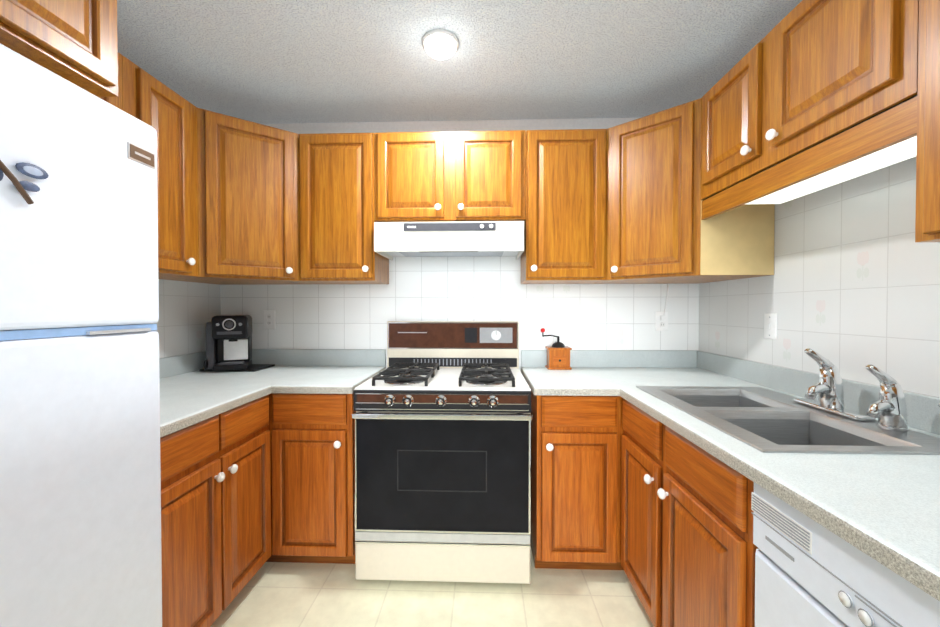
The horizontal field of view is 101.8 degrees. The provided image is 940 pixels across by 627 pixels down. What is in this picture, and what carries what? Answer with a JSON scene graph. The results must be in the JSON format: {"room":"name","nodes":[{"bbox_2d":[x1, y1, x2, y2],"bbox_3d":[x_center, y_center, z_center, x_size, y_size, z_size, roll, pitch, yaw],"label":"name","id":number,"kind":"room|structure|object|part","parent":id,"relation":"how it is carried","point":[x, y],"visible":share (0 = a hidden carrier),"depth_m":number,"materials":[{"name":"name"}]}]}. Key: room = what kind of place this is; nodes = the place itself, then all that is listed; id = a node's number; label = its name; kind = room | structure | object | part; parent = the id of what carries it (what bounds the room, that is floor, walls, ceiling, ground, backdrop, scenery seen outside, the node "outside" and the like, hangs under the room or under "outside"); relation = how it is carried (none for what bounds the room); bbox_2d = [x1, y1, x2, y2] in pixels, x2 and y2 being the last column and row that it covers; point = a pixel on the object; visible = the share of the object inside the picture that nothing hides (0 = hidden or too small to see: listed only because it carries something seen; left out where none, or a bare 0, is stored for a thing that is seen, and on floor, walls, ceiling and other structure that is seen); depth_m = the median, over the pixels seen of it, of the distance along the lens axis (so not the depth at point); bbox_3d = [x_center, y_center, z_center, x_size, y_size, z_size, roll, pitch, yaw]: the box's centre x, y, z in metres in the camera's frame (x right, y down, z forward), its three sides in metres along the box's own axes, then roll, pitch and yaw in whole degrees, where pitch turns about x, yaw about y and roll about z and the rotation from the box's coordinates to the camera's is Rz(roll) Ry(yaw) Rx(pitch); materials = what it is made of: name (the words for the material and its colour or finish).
{"room":"kitchen","nodes":[
{"label":"kitchen","id":0,"kind":"room"},
{"bbox_2d":[153,279,220,357],"bbox_3d":[-1.746,0.045,0.409,0.120,2.460,4.130,0,1,2],"label":"wall","id":1,"kind":"structure","parent":0,"point":[188,311],"depth_m":2.17,"materials":[{"name":"tile"}]},
{"bbox_2d":[0,0,117,96],"bbox_3d":[-1.313,-0.790,0.680,0.723,0.370,0.804,0,1,2],"label":"upper cabinet","id":2,"kind":"object","parent":1,"relation":"attached to","point":[75,42],"visible":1,"depth_m":0.94,"materials":[{"name":"brown wood"}]},
{"bbox_2d":[99,52,122,109],"bbox_3d":[-1.467,-0.577,1.280,0.373,0.813,0.370,0,1,2],"label":"upper cabinet","id":3,"kind":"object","parent":1,"relation":"attached to","point":[117,101],"depth_m":1.45,"materials":[{"name":"brown wood"}]},
{"bbox_2d":[122,55,197,276],"bbox_3d":[-1.454,-0.582,1.655,0.373,0.813,0.378,0,1,2],"label":"upper cabinet","id":4,"kind":"object","parent":1,"relation":"attached to","point":[167,114],"visible":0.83,"depth_m":1.67,"materials":[{"name":"brown wood"}]},
{"bbox_2d":[210,546,653,626],"bbox_3d":[-0.170,1.335,0.372,3.275,0.120,4.370,0,1,2],"label":"floor","id":5,"kind":"structure","parent":0,"point":[280,594],"depth_m":1.67,"materials":[{"name":"tile"}]},
{"bbox_2d":[0,44,161,626],"bbox_3d":[-1.239,0.390,0.672,0.815,1.763,0.760,0,1,2],"label":"refrigerator","id":6,"kind":"object","parent":5,"relation":"on","point":[80,505],"visible":1,"depth_m":0.82,"materials":[{"name":"white metal"}]},
{"bbox_2d":[160,394,270,626],"bbox_3d":[-1.289,0.823,1.485,0.715,0.874,0.746,0,1,2],"label":"base cabinet","id":7,"kind":"object","parent":5,"relation":"on","point":[216,512],"visible":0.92,"depth_m":1.44,"materials":[{"name":"brown wood"}]},
{"bbox_2d":[159,349,310,437],"bbox_3d":[-1.291,0.309,1.783,0.690,0.142,1.356,0,1,2],"label":"countertop","id":8,"kind":"structure","parent":7,"relation":"on","point":[189,396],"depth_m":1.77,"materials":[{"name":"laminate"}]},
{"bbox_2d":[199,315,274,371],"bbox_3d":[-1.401,0.172,2.269,0.330,0.324,0.302,0,1,2],"label":"coffee maker","id":9,"kind":"object","parent":8,"relation":"on","point":[228,343],"visible":1,"depth_m":2.19,"materials":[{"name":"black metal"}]},
{"bbox_2d":[266,393,355,563],"bbox_3d":[-1.089,0.814,2.131,1.070,0.874,0.660,0,1,2],"label":"base cabinet","id":10,"kind":"object","parent":5,"relation":"on","point":[312,480],"visible":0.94,"depth_m":1.83,"materials":[{"name":"brown wood"}]},
{"bbox_2d":[271,349,385,393],"bbox_3d":[-0.741,0.304,2.123,0.388,0.142,0.638,0,1,2],"label":"countertop","id":11,"kind":"structure","parent":10,"relation":"on","point":[320,371],"depth_m":2.25,"materials":[{"name":"laminate"}]},
{"bbox_2d":[351,321,531,583],"bbox_3d":[-0.118,0.652,2.055,0.813,1.200,0.705,0,1,2],"label":"stove","id":12,"kind":"object","parent":5,"relation":"on","point":[441,416],"visible":1,"depth_m":1.75,"materials":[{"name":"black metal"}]},
{"bbox_2d":[530,391,623,569],"bbox_3d":[0.865,0.815,2.063,1.080,0.874,0.660,0,1,2],"label":"base cabinet","id":13,"kind":"object","parent":5,"relation":"on","point":[575,520],"visible":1,"depth_m":1.78,"materials":[{"name":"brown wood"}]},
{"bbox_2d":[521,350,614,395],"bbox_3d":[0.497,0.305,2.080,0.376,0.142,0.638,0,1,2],"label":"countertop","id":14,"kind":"structure","parent":13,"relation":"on","point":[592,373],"depth_m":2.11,"materials":[{"name":"laminate"}]},
{"bbox_2d":[541,328,571,369],"bbox_3d":[0.517,0.211,2.317,0.179,0.246,0.113,0,1,2],"label":"coffee grinder","id":15,"kind":"object","parent":14,"relation":"on","point":[558,355],"visible":1,"depth_m":2.27,"materials":[{"name":"brown wood"}]},
{"bbox_2d":[621,398,758,626],"bbox_3d":[1.016,0.825,1.349,0.730,0.874,0.856,0,1,2],"label":"base cabinet","id":16,"kind":"object","parent":5,"relation":"on","point":[688,549],"visible":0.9,"depth_m":1.22,"materials":[{"name":"brown wood"}]},
{"bbox_2d":[595,350,939,600],"bbox_3d":[1.005,0.321,0.917,0.721,0.142,2.928,0,1,2],"label":"countertop","id":17,"kind":"structure","parent":16,"relation":"on","point":[883,509],"depth_m":0.89,"materials":[{"name":"laminate"}]},
{"bbox_2d":[636,386,939,454],"bbox_3d":[1.036,0.429,1.360,0.559,0.176,0.802,0,1,2],"label":"sink","id":18,"kind":"object","parent":17,"relation":"in","point":[761,419],"visible":0.44,"depth_m":1.32,"materials":[{"name":"metal"}]},
{"bbox_2d":[793,348,875,420],"bbox_3d":[1.224,0.230,1.336,0.146,0.221,0.250,0,1,2],"label":"faucet","id":19,"kind":"object","parent":17,"relation":"on","point":[827,388],"visible":0.98,"depth_m":1.31,"materials":[{"name":"silver metal"}]},
{"bbox_2d":[866,365,907,431],"bbox_3d":[1.221,0.246,1.129,0.128,0.194,0.071,0,1,2],"label":"filter faucet","id":20,"kind":"object","parent":17,"relation":"on","point":[888,409],"visible":1,"depth_m":1.11,"materials":[{"name":"silver metal"}]},
{"bbox_2d":[751,482,939,626],"bbox_3d":[1.010,0.835,0.619,0.691,0.874,0.596,0,1,2],"label":"dishwasher","id":21,"kind":"object","parent":5,"relation":"on","point":[809,572],"visible":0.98,"depth_m":0.74,"materials":[{"name":"white plastic"}]},
{"bbox_2d":[220,118,698,371],"bbox_3d":[-0.096,0.016,2.478,3.275,2.460,0.120,0,1,2],"label":"wall","id":22,"kind":"structure","parent":0,"point":[493,288],"depth_m":2.41,"materials":[{"name":"tile"}]},
{"bbox_2d":[158,108,316,284],"bbox_3d":[-1.286,-0.589,2.145,0.674,0.813,0.608,0,1,2],"label":"upper cabinet","id":23,"kind":"object","parent":22,"relation":"attached to","point":[248,199],"visible":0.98,"depth_m":1.96,"materials":[{"name":"brown wood"}]},
{"bbox_2d":[264,310,275,328],"bbox_3d":[-1.291,0.041,2.454,0.076,0.120,0.010,0,1,2],"label":"electrical outlet","id":24,"kind":"object","parent":22,"relation":"attached to","point":[269,320],"visible":1,"depth_m":2.45,"materials":[{"name":"plastic"}]},
{"bbox_2d":[299,133,388,283],"bbox_3d":[-0.732,-0.590,2.245,0.422,0.813,0.370,0,1,2],"label":"upper cabinet","id":25,"kind":"object","parent":22,"relation":"attached to","point":[336,203],"visible":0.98,"depth_m":2.10,"materials":[{"name":"brown wood"}]},
{"bbox_2d":[375,130,525,221],"bbox_3d":[-0.105,-0.755,2.220,0.825,0.482,0.370,0,1,2],"label":"upper cabinet","id":26,"kind":"object","parent":22,"relation":"attached to","point":[447,176],"visible":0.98,"depth_m":2.07,"materials":[{"name":"brown wood"}]},
{"bbox_2d":[374,221,523,259],"bbox_3d":[-0.108,-0.414,2.217,0.801,0.157,0.387,0,1,2],"label":"range hood","id":27,"kind":"object","parent":26,"relation":"attached to","point":[448,239],"visible":1,"depth_m":2.03,"materials":[{"name":"white metal"}]},
{"bbox_2d":[521,129,606,283],"bbox_3d":[0.525,-0.589,2.201,0.429,0.813,0.370,0,1,2],"label":"upper cabinet","id":28,"kind":"object","parent":22,"relation":"attached to","point":[565,232],"visible":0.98,"depth_m":2.05,"materials":[{"name":"brown wood"}]},
{"bbox_2d":[655,284,668,330],"bbox_3d":[1.191,-0.038,2.359,0.076,0.291,0.026,0,1,2],"label":"electrical outlet","id":29,"kind":"object","parent":22,"relation":"attached to","point":[661,325],"depth_m":2.37,"materials":[{"name":"plastic"}]},
{"bbox_3d":[1.204,-0.070,2.354,0.050,0.227,0.018,0,1,2],"label":"electrical outlet with cord","id":30,"kind":"part","parent":29,"relation":"part of","materials":[{"name":"white plastic"}]},
{"bbox_2d":[591,98,774,283],"bbox_3d":[1.072,-0.587,2.062,0.669,0.813,0.610,0,1,2],"label":"upper cabinet","id":31,"kind":"object","parent":22,"relation":"attached to","point":[659,230],"visible":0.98,"depth_m":1.84,"materials":[{"name":"brown wood"}]},
{"bbox_2d":[117,0,801,123],"bbox_3d":[-0.170,-1.244,0.337,3.275,0.120,4.370,0,1,2],"label":"ceiling","id":32,"kind":"structure","parent":0,"point":[295,61],"depth_m":1.77,"materials":[{"name":"white paint"}]},
{"bbox_2d":[422,29,458,59],"bbox_3d":[-0.131,-1.175,1.694,0.164,0.057,0.164,0,1,2],"label":"ceiling light","id":33,"kind":"object","parent":32,"relation":"attached to","point":[440,44],"visible":0.98,"depth_m":1.66,"materials":[{"name":"white glass"}]},
{"bbox_2d":[699,156,939,397],"bbox_3d":[1.407,0.046,0.299,0.120,2.460,4.130,0,1,2],"label":"wall","id":34,"kind":"structure","parent":0,"point":[849,289],"depth_m":1.40,"materials":[{"name":"tile"}]},
{"bbox_2d":[764,313,776,339],"bbox_3d":[1.392,0.059,1.772,0.012,0.120,0.076,0,1,2],"label":"light switch","id":35,"kind":"object","parent":34,"relation":"attached to","point":[770,325],"visible":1,"depth_m":1.77,"materials":[{"name":"white plastic"}]},
{"bbox_2d":[701,0,918,219],"bbox_3d":[1.188,-0.705,1.312,0.385,0.558,0.876,0,1,2],"label":"upper cabinet","id":36,"kind":"object","parent":34,"relation":"attached to","point":[802,90],"visible":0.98,"depth_m":1.16,"materials":[{"name":"brown wood"}]},
{"bbox_2d":[747,136,916,203],"bbox_3d":[1.183,-0.482,1.261,0.205,0.066,0.670,0,1,2],"label":"under-cabinet light","id":37,"kind":"object","parent":36,"relation":"attached to","point":[895,153],"visible":0.31,"depth_m":1.21,"materials":[{"name":"white plastic"}]},
{"bbox_2d":[915,0,939,241],"bbox_3d":[1.153,-0.563,0.305,0.385,0.813,1.140,0,1,2],"label":"upper cabinet","id":38,"kind":"object","parent":34,"relation":"attached to","point":[927,223],"visible":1,"depth_m":0.84,"materials":[{"name":"brown wood"}]}
]}

